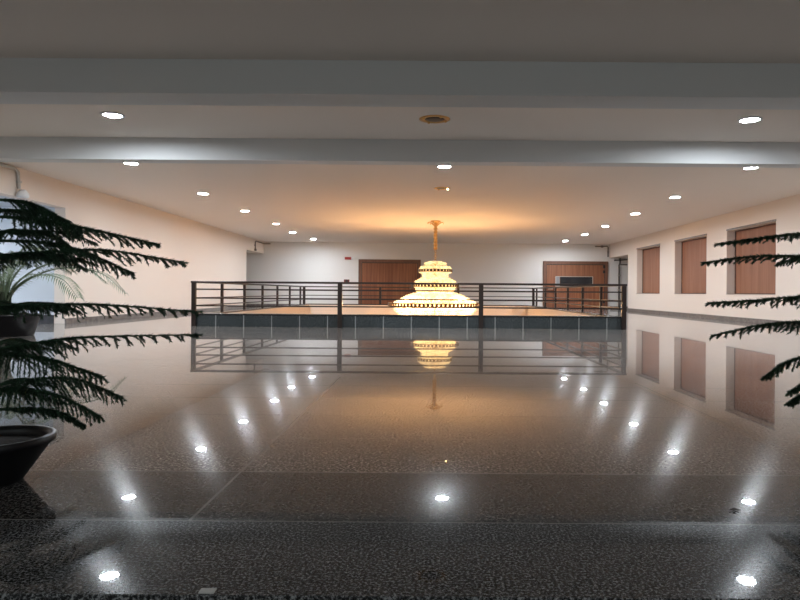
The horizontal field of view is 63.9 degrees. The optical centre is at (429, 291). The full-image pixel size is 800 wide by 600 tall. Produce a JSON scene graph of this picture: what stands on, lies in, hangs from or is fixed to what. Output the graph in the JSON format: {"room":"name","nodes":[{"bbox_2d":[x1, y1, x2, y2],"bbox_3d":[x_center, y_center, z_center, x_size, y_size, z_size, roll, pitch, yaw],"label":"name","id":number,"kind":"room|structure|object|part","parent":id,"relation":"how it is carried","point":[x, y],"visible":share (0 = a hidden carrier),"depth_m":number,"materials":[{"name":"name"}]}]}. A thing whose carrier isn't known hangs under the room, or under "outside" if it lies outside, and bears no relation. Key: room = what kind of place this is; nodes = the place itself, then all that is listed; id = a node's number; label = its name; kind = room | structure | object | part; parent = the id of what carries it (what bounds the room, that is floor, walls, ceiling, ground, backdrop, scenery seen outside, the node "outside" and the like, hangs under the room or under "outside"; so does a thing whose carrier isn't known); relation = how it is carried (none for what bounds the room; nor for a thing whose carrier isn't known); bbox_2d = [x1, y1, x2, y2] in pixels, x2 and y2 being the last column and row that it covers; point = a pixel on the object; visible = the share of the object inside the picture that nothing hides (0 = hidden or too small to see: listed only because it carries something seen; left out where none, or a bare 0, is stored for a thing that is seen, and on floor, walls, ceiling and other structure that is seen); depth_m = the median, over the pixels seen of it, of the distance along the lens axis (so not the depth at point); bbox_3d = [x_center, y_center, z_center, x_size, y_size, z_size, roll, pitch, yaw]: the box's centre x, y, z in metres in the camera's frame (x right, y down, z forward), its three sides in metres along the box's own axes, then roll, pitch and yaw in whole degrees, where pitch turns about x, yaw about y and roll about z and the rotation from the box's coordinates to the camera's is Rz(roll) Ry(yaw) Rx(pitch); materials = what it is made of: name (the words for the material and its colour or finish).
{"room":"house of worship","nodes":[
{"label":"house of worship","id":0,"kind":"room"},
{"bbox_2d":[0,313,40,336],"bbox_3d":[-7.284,0.562,10.950,1.120,0.370,1.120,0,0,0],"label":"pot","id":1,"kind":"object","parent":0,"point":[8,327],"depth_m":10.69,"materials":[{"name":"ceramic"}]},
{"bbox_2d":[0,195,54,314],"bbox_3d":[-10.668,-0.928,13.200,3.850,3.300,3.900,0,0,0],"label":"wall","id":2,"kind":"structure","parent":0,"point":[39,290],"depth_m":14.90,"materials":[{"name":"grey paint"}]},
{"bbox_2d":[38,315,53,323],"bbox_3d":[-10.580,0.623,14.890,3.650,0.200,0.020,0,0,0],"label":"baseboard","id":3,"kind":"structure","parent":2,"relation":"attached to","point":[47,319],"depth_m":14.88,"materials":[{"name":"grey stone"}]},
{"bbox_2d":[0,425,56,486],"bbox_3d":[-1.805,0.691,2.650,0.452,0.192,0.452,0,0,0],"label":"pot","id":4,"kind":"object","parent":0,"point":[21,446],"depth_m":2.62,"materials":[{"name":"ceramic"}]},
{"bbox_2d":[0,162,263,323],"bbox_3d":[-8.619,-0.828,14.725,0.250,3.470,35.850,0,0,0],"label":"wall","id":5,"kind":"structure","parent":0,"point":[212,253],"depth_m":18.82,"materials":[{"name":"beige paint"}]},
{"bbox_2d":[0,163,29,197],"bbox_3d":[-8.364,-2.237,12.135,0.240,0.612,2.270,0,0,0],"label":"conduit","id":6,"kind":"object","parent":5,"relation":"attached to","point":[21,193],"visible":1,"depth_m":13.08,"materials":[{"name":"grey metal"}]},
{"bbox_2d":[65,307,246,323],"bbox_3d":[-8.495,0.678,22.250,0.020,0.120,14.700,0,0,0],"label":"baseboard","id":7,"kind":"structure","parent":5,"relation":"attached to","point":[121,316],"depth_m":17.72,"materials":[{"name":"grey stone"}]},
{"bbox_2d":[254,241,270,250],"bbox_3d":[-8.308,-2.241,31.745,0.348,0.500,1.790,0,0,0],"label":"conduit","id":8,"kind":"object","parent":5,"relation":"attached to","point":[255,249],"visible":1,"depth_m":31.01,"materials":[{"name":"grey metal"}]},
{"bbox_2d":[0,0,799,243],"bbox_3d":[0.119,-2.599,14.875,25.000,0.200,36.150,0,0,0],"label":"ceiling","id":9,"kind":"structure","parent":0,"point":[317,202],"depth_m":9.37,"materials":[{"name":"white paint"}]},
{"bbox_2d":[100,111,124,118],"bbox_3d":[-4.532,-2.524,9.140,0.330,0.018,0.330,0,0,0],"label":"recessed light","id":10,"kind":"object","parent":9,"relation":"in","point":[115,115],"visible":1,"depth_m":9.12,"materials":[{"name":"white"}]},
{"bbox_2d":[104,113,121,116],"bbox_3d":[-4.532,-2.528,9.140,0.238,0.008,0.238,0,0,0],"label":"diffuser","id":11,"kind":"object","parent":10,"relation":"attached to","point":[105,114],"depth_m":9.12,"materials":[{"name":"white plastic"}]},
{"bbox_2d":[123,163,139,164],"bbox_3d":[-5.882,-2.534,12.600,0.330,0.018,0.330,0,0,0],"label":"recessed light","id":12,"kind":"object","parent":9,"relation":"in","point":[123,163],"visible":0.52,"depth_m":12.62,"materials":[{"name":"white"}]},
{"bbox_2d":[0,58,799,109],"bbox_3d":[0.342,-2.313,7.145,17.650,0.370,0.450,0,0,0],"label":"beam","id":13,"kind":"structure","parent":9,"relation":"attached to","point":[87,81],"depth_m":6.92,"materials":[{"name":"white paint"}]},
{"bbox_2d":[0,136,799,167],"bbox_3d":[0.342,-2.318,10.650,17.650,0.360,0.300,0,0,0],"label":"beam","id":14,"kind":"structure","parent":9,"relation":"attached to","point":[12,149],"depth_m":10.50,"materials":[{"name":"white paint"}]},
{"bbox_2d":[388,220,478,314],"bbox_3d":[0.185,-0.661,22.500,3.320,3.675,3.320,0,0,0],"label":"chandelier","id":15,"kind":"object","parent":9,"relation":"hanging from","point":[437,278],"visible":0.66,"depth_m":21.91,"materials":[{"name":"glass"}]},
{"bbox_2d":[394,305,475,314],"bbox_3d":[0.173,0.811,22.501,3.075,0.730,3.074,0,0,0],"label":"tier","id":16,"kind":"object","parent":15,"relation":"hanging from","point":[401,311],"depth_m":21.47,"materials":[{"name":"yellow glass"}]},
{"bbox_2d":[394,293,475,306],"bbox_3d":[0.177,0.281,22.501,2.954,0.510,2.953,0,0,0],"label":"tier","id":17,"kind":"object","parent":15,"relation":"hanging from","point":[407,303],"depth_m":21.52,"materials":[{"name":"beige glass"}]},
{"bbox_2d":[415,287,454,293],"bbox_3d":[0.179,-0.049,22.500,1.466,0.360,1.462,0,0,0],"label":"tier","id":18,"kind":"object","parent":15,"relation":"hanging from","point":[416,288],"depth_m":22.00,"materials":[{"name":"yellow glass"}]},
{"bbox_3d":[0.194,-1.934,22.500,0.150,0.930,0.146,0,0,0],"label":"stem","id":19,"kind":"part","parent":15,"relation":"part of","materials":[{"name":"gold metal"}]},
{"bbox_2d":[414,277,456,287],"bbox_3d":[0.181,-0.329,22.499,1.543,0.360,1.547,0,0,0],"label":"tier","id":20,"kind":"object","parent":15,"relation":"hanging from","point":[425,279],"depth_m":21.98,"materials":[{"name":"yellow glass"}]},
{"bbox_2d":[422,270,448,279],"bbox_3d":[0.183,-0.569,22.499,0.978,0.360,0.979,0,0,0],"label":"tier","id":21,"kind":"object","parent":15,"relation":"hanging from","point":[426,275],"depth_m":22.10,"materials":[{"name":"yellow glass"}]},
{"bbox_2d":[419,266,451,272],"bbox_3d":[0.186,-0.779,22.499,1.180,0.250,1.178,0,0,0],"label":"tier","id":22,"kind":"object","parent":15,"relation":"hanging from","point":[423,269],"depth_m":22.06,"materials":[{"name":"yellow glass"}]},
{"bbox_2d":[424,261,446,267],"bbox_3d":[0.188,-0.964,22.500,0.862,0.240,0.860,0,0,0],"label":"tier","id":23,"kind":"object","parent":15,"relation":"hanging from","point":[432,263],"depth_m":22.22,"materials":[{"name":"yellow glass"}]},
{"bbox_2d":[419,115,449,123],"bbox_3d":[0.068,-2.485,9.250,0.450,0.027,0.450,0,0,0],"label":"ceiling fitting","id":24,"kind":"object","parent":9,"relation":"attached to","point":[435,119],"visible":1,"depth_m":9.22,"materials":[{"name":"gold metal"}]},
{"bbox_2d":[434,187,449,189],"bbox_3d":[0.288,-2.483,15.400,0.400,0.027,0.400,0,0,0],"label":"ceiling fitting","id":25,"kind":"object","parent":9,"relation":"attached to","point":[437,188],"visible":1,"depth_m":15.37,"materials":[{"name":"gold metal"}]},
{"bbox_2d":[436,165,452,167],"bbox_3d":[0.288,-2.489,12.700,0.330,0.018,0.330,0,0,0],"label":"recessed light","id":26,"kind":"object","parent":9,"relation":"in","point":[437,166],"visible":0.92,"depth_m":12.69,"materials":[{"name":"white"}]},
{"bbox_2d":[737,116,762,122],"bbox_3d":[4.568,-2.458,9.140,0.330,0.018,0.330,0,0,0],"label":"recessed light","id":27,"kind":"object","parent":9,"relation":"in","point":[751,119],"visible":1,"depth_m":9.12,"materials":[{"name":"white"}]},
{"bbox_2d":[741,118,758,121],"bbox_3d":[4.568,-2.462,9.140,0.238,0.008,0.238,0,0,0],"label":"diffuser","id":28,"kind":"object","parent":27,"relation":"attached to","point":[742,119],"depth_m":9.12,"materials":[{"name":"white plastic"}]},
{"bbox_2d":[0,307,799,525],"bbox_3d":[0.093,0.951,17.585,25.000,0.300,30.730,0,0,0],"label":"floor","id":29,"kind":"structure","parent":0,"point":[656,395],"depth_m":3.79,"materials":[{"name":"stone"}]},
{"bbox_2d":[0,243,127,336],"bbox_3d":[-6.752,-0.053,10.912,2.995,1.607,2.392,0,0,0],"label":"potted palm","id":30,"kind":"object","parent":29,"relation":"on","point":[8,327],"visible":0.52,"depth_m":10.82,"materials":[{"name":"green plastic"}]},
{"bbox_2d":[0,197,203,486],"bbox_3d":[-1.658,0.168,2.657,1.290,1.240,0.862,0,0,30],"label":"potted plant","id":31,"kind":"object","parent":29,"relation":"on","point":[21,446],"visible":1,"depth_m":2.65,"materials":[{"name":"green plant"}]},
{"bbox_2d":[200,283,303,310],"bbox_3d":[-5.247,0.258,20.350,0.090,1.007,12.260,0,0,0],"label":"railing","id":32,"kind":"object","parent":29,"relation":"on","point":[277,295],"visible":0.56,"depth_m":19.36,"materials":[{"name":"brown metal"}]},
{"bbox_3d":[-5.247,0.280,16.150,0.060,0.963,0.090,0,0,0],"label":"post","id":33,"kind":"part","parent":32,"relation":"part of","materials":[{"name":"brown metal"}]},
{"bbox_3d":[-5.247,0.280,18.100,0.060,0.963,0.090,0,0,0],"label":"post","id":34,"kind":"part","parent":32,"relation":"part of","materials":[{"name":"brown metal"}]},
{"bbox_3d":[-5.247,0.301,20.350,0.030,0.030,12.220,0,0,0],"label":"rail","id":35,"kind":"part","parent":32,"relation":"part of","materials":[{"name":"brown metal"}]},
{"bbox_3d":[-5.244,-0.223,20.350,0.090,0.044,12.260,0,0,0],"label":"rail","id":36,"kind":"part","parent":32,"relation":"part of","materials":[{"name":"brown metal"}]},
{"bbox_3d":[-5.247,0.280,20.050,0.060,0.963,0.090,0,0,0],"label":"post","id":37,"kind":"part","parent":32,"relation":"part of","materials":[{"name":"brown metal"}]},
{"bbox_3d":[-5.246,0.132,20.350,0.030,0.030,12.220,0,0,0],"label":"rail","id":38,"kind":"part","parent":32,"relation":"part of","materials":[{"name":"brown metal"}]},
{"bbox_3d":[-5.247,0.280,22.000,0.060,0.963,0.090,0,0,0],"label":"post","id":39,"kind":"part","parent":32,"relation":"part of","materials":[{"name":"brown metal"}]},
{"bbox_2d":[196,304,620,328],"bbox_3d":[-0.470,0.654,20.350,9.494,0.285,12.324,0,0,0],"label":"granite curb","id":40,"kind":"object","parent":29,"relation":"on","point":[263,316],"visible":0.93,"depth_m":14.20,"materials":[{"name":"black stone"}]},
{"bbox_2d":[191,281,626,329],"bbox_3d":[-0.467,0.293,14.155,9.630,1.007,0.090,0,0,0],"label":"railing","id":41,"kind":"object","parent":29,"relation":"on","point":[194,288],"visible":1,"depth_m":14.14,"materials":[{"name":"brown metal"}]},
{"bbox_3d":[-5.222,0.280,14.155,0.100,0.963,0.060,0,0,0],"label":"post","id":42,"kind":"part","parent":41,"relation":"part of","materials":[{"name":"brown metal"}]},
{"bbox_3d":[-1.992,0.304,14.155,0.100,0.963,0.060,0,0,0],"label":"post","id":43,"kind":"part","parent":41,"relation":"part of","materials":[{"name":"brown metal"}]},
{"bbox_3d":[-0.464,-0.188,14.155,9.630,0.044,0.090,0,0,0],"label":"rail","id":44,"kind":"part","parent":41,"relation":"part of","materials":[{"name":"brown metal"}]},
{"bbox_3d":[-0.468,0.337,14.155,9.590,0.030,0.030,0,0,0],"label":"rail","id":45,"kind":"part","parent":41,"relation":"part of","materials":[{"name":"brown metal"}]},
{"bbox_3d":[-0.466,0.167,14.155,9.590,0.030,0.030,0,0,0],"label":"rail","id":46,"kind":"part","parent":41,"relation":"part of","materials":[{"name":"brown metal"}]},
{"bbox_3d":[-0.465,-0.028,14.155,9.590,0.030,0.030,0,0,0],"label":"rail","id":47,"kind":"part","parent":41,"relation":"part of","materials":[{"name":"brown metal"}]},
{"bbox_3d":[1.128,0.327,14.155,0.100,0.963,0.060,0,0,0],"label":"post","id":48,"kind":"part","parent":41,"relation":"part of","materials":[{"name":"brown metal"}]},
{"bbox_3d":[4.287,0.350,14.155,0.100,0.963,0.060,0,0,0],"label":"post","id":49,"kind":"part","parent":41,"relation":"part of","materials":[{"name":"brown metal"}]},
{"bbox_2d":[303,286,534,304],"bbox_3d":[-0.467,0.293,26.545,9.630,1.007,0.090,0,0,0],"label":"railing","id":50,"kind":"object","parent":29,"relation":"on","point":[380,295],"visible":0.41,"depth_m":26.52,"materials":[{"name":"brown metal"}]},
{"bbox_3d":[-2.062,0.303,26.545,0.100,0.963,0.060,0,0,0],"label":"post","id":51,"kind":"part","parent":50,"relation":"part of","materials":[{"name":"brown metal"}]},
{"bbox_3d":[-0.464,-0.188,26.545,9.630,0.044,0.090,0,0,0],"label":"rail","id":52,"kind":"part","parent":50,"relation":"part of","materials":[{"name":"brown metal"}]},
{"bbox_3d":[-0.466,0.167,26.545,9.590,0.030,0.030,0,0,0],"label":"rail","id":53,"kind":"part","parent":50,"relation":"part of","materials":[{"name":"brown metal"}]},
{"bbox_3d":[4.287,0.350,26.545,0.100,0.963,0.060,0,0,0],"label":"post","id":54,"kind":"part","parent":50,"relation":"part of","materials":[{"name":"brown metal"}]},
{"bbox_2d":[533,286,617,313],"bbox_3d":[4.313,0.328,20.350,0.090,1.007,12.260,0,0,0],"label":"railing","id":55,"kind":"object","parent":29,"relation":"on","point":[567,303],"visible":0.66,"depth_m":19.46,"materials":[{"name":"brown metal"}]},
{"bbox_3d":[4.312,0.350,23.950,0.060,0.963,0.090,0,0,0],"label":"post","id":56,"kind":"part","parent":55,"relation":"part of","materials":[{"name":"brown metal"}]},
{"bbox_3d":[4.312,0.350,22.000,0.060,0.963,0.090,0,0,0],"label":"post","id":57,"kind":"part","parent":55,"relation":"part of","materials":[{"name":"brown metal"}]},
{"bbox_3d":[4.312,0.350,20.050,0.060,0.963,0.090,0,0,0],"label":"post","id":58,"kind":"part","parent":55,"relation":"part of","materials":[{"name":"brown metal"}]},
{"bbox_3d":[4.314,0.202,20.350,0.030,0.030,12.220,0,0,0],"label":"rail","id":59,"kind":"part","parent":55,"relation":"part of","materials":[{"name":"brown metal"}]},
{"bbox_3d":[4.316,-0.153,20.350,0.090,0.044,12.260,0,0,0],"label":"rail","id":60,"kind":"part","parent":55,"relation":"part of","materials":[{"name":"brown metal"}]},
{"bbox_3d":[4.312,0.372,20.350,0.030,0.030,12.220,0,0,0],"label":"rail","id":61,"kind":"part","parent":55,"relation":"part of","materials":[{"name":"brown metal"}]},
{"bbox_3d":[4.312,0.350,18.100,0.060,0.963,0.090,0,0,0],"label":"post","id":62,"kind":"part","parent":55,"relation":"part of","materials":[{"name":"brown metal"}]},
{"bbox_3d":[4.312,0.350,16.150,0.060,0.963,0.090,0,0,0],"label":"post","id":63,"kind":"part","parent":55,"relation":"part of","materials":[{"name":"brown metal"}]},
{"bbox_2d":[700,231,799,408],"bbox_3d":[1.929,0.189,3.004,1.181,1.250,0.916,0,0,26],"label":"pine","id":64,"kind":"object","parent":29,"relation":"on","point":[776,370],"visible":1,"depth_m":2.89,"materials":[{"name":"green plant"}]},
{"bbox_2d":[291,311,542,315],"bbox_3d":[-0.484,2.647,20.350,9.370,3.698,12.200,0,0,0],"label":"wall","id":65,"kind":"structure","parent":0,"point":[304,312],"depth_m":26.23,"materials":[{"name":"beige paint"}]},
{"bbox_2d":[246,242,627,306],"bbox_3d":[0.106,-0.849,32.800,25.000,3.300,0.300,0,0,0],"label":"wall","id":66,"kind":"structure","parent":0,"point":[280,261],"depth_m":32.65,"materials":[{"name":"white paint"}]},
{"bbox_2d":[358,259,420,303],"bbox_3d":[-2.062,-0.435,32.574,3.170,2.440,0.151,0,0,0],"label":"door","id":67,"kind":"structure","parent":66,"relation":"in","point":[369,270],"depth_m":32.60,"materials":[{"name":"brown wood"}]},
{"bbox_2d":[246,304,627,308],"bbox_3d":[-0.005,0.730,32.640,24.800,0.140,0.020,0,0,0],"label":"baseboard","id":68,"kind":"structure","parent":66,"relation":"attached to","point":[246,304],"depth_m":32.63,"materials":[{"name":"grey stone"}]},
{"bbox_2d":[543,261,607,307],"bbox_3d":[7.403,-0.356,32.575,3.300,2.420,0.151,0,0,0],"label":"door","id":69,"kind":"structure","parent":66,"relation":"in","point":[554,272],"depth_m":32.60,"materials":[{"name":"brown wood"}]},
{"bbox_3d":[7.344,-0.531,32.591,1.920,0.530,0.018,0,0,0],"label":"panel frame","id":70,"kind":"part","parent":69,"relation":"part of","materials":[{"name":"silver metal"}]},
{"bbox_3d":[7.444,-0.530,32.594,1.640,0.470,0.012,0,0,0],"label":"glass panel","id":71,"kind":"part","parent":69,"relation":"part of","materials":[{"name":"black glass"}]},
{"bbox_2d":[595,245,608,256],"bbox_3d":[8.764,-2.078,32.592,0.699,0.585,0.113,0,0,0],"label":"conduit","id":72,"kind":"object","parent":66,"relation":"attached to","point":[601,246],"visible":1,"depth_m":32.59,"materials":[{"name":"grey plastic"}]},
{"bbox_2d":[614,258,627,307],"bbox_3d":[9.708,-0.419,32.593,0.674,2.580,0.105,0,0,0],"label":"pipe","id":73,"kind":"object","parent":66,"relation":"attached to","point":[620,259],"visible":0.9,"depth_m":32.56,"materials":[{"name":"grey metal"}]},
{"bbox_2d":[610,194,799,320],"bbox_3d":[9.355,-0.696,14.725,0.400,3.470,35.850,0,0,0],"label":"wall","id":74,"kind":"structure","parent":0,"point":[720,280],"depth_m":20.44,"materials":[{"name":"beige paint"}]},
{"bbox_2d":[636,244,659,293],"bbox_3d":[9.305,-0.932,26.925,0.325,2.000,2.890,0,0,0],"label":"window","id":75,"kind":"structure","parent":74,"relation":"in","point":[650,257],"depth_m":27.25,"materials":[{"name":"brown wood"}]},
{"bbox_3d":[9.158,-1.908,26.925,0.012,0.050,2.890,0,0,0],"label":"head trim","id":76,"kind":"part","parent":75,"relation":"part of","materials":[{"name":"white paint"}]},
{"bbox_2d":[674,234,706,293],"bbox_3d":[9.305,-0.932,22.575,0.325,2.000,2.790,0,0,0],"label":"window","id":77,"kind":"structure","parent":74,"relation":"in","point":[694,252],"depth_m":22.88,"materials":[{"name":"brown wood"}]},
{"bbox_3d":[9.158,-1.908,22.575,0.012,0.050,2.790,0,0,0],"label":"head trim","id":78,"kind":"part","parent":77,"relation":"part of","materials":[{"name":"white paint"}]},
{"bbox_2d":[627,308,797,326],"bbox_3d":[9.134,0.807,15.910,0.020,0.120,27.380,0,0,0],"label":"baseboard","id":79,"kind":"structure","parent":74,"relation":"attached to","point":[752,320],"depth_m":20.82,"materials":[{"name":"grey stone"}]},
{"bbox_2d":[726,219,775,294],"bbox_3d":[9.305,-0.932,18.350,0.325,2.000,2.840,0,0,0],"label":"window","id":80,"kind":"structure","parent":74,"relation":"in","point":[757,278],"depth_m":18.48,"materials":[{"name":"brown wood"}]},
{"bbox_3d":[9.158,-1.908,18.350,0.012,0.050,2.840,0,0,0],"label":"head trim","id":81,"kind":"part","parent":80,"relation":"part of","materials":[{"name":"grey stone"}]},
{"bbox_3d":[0.092,1.081,-0.490,25.000,0.440,5.420,0,0,0],"label":"step","id":82,"kind":"structure","parent":0,"visible":0},
{"bbox_2d":[0,520,799,599],"bbox_3d":[0.094,0.831,1.950,25.000,0.060,0.540,0,0,0],"label":"floor","id":83,"kind":"structure","parent":82,"relation":"on","point":[40,559],"depth_m":1.91,"materials":[{"name":"stone"}]},
{"bbox_2d":[198,588,216,593],"bbox_3d":[-0.591,0.794,1.700,0.040,0.004,0.024,0,0,0],"label":"paper scrap","id":84,"kind":"object","parent":83,"relation":"on","point":[202,590],"visible":1,"depth_m":1.70,"materials":[{"name":"white paper"}]}
]}

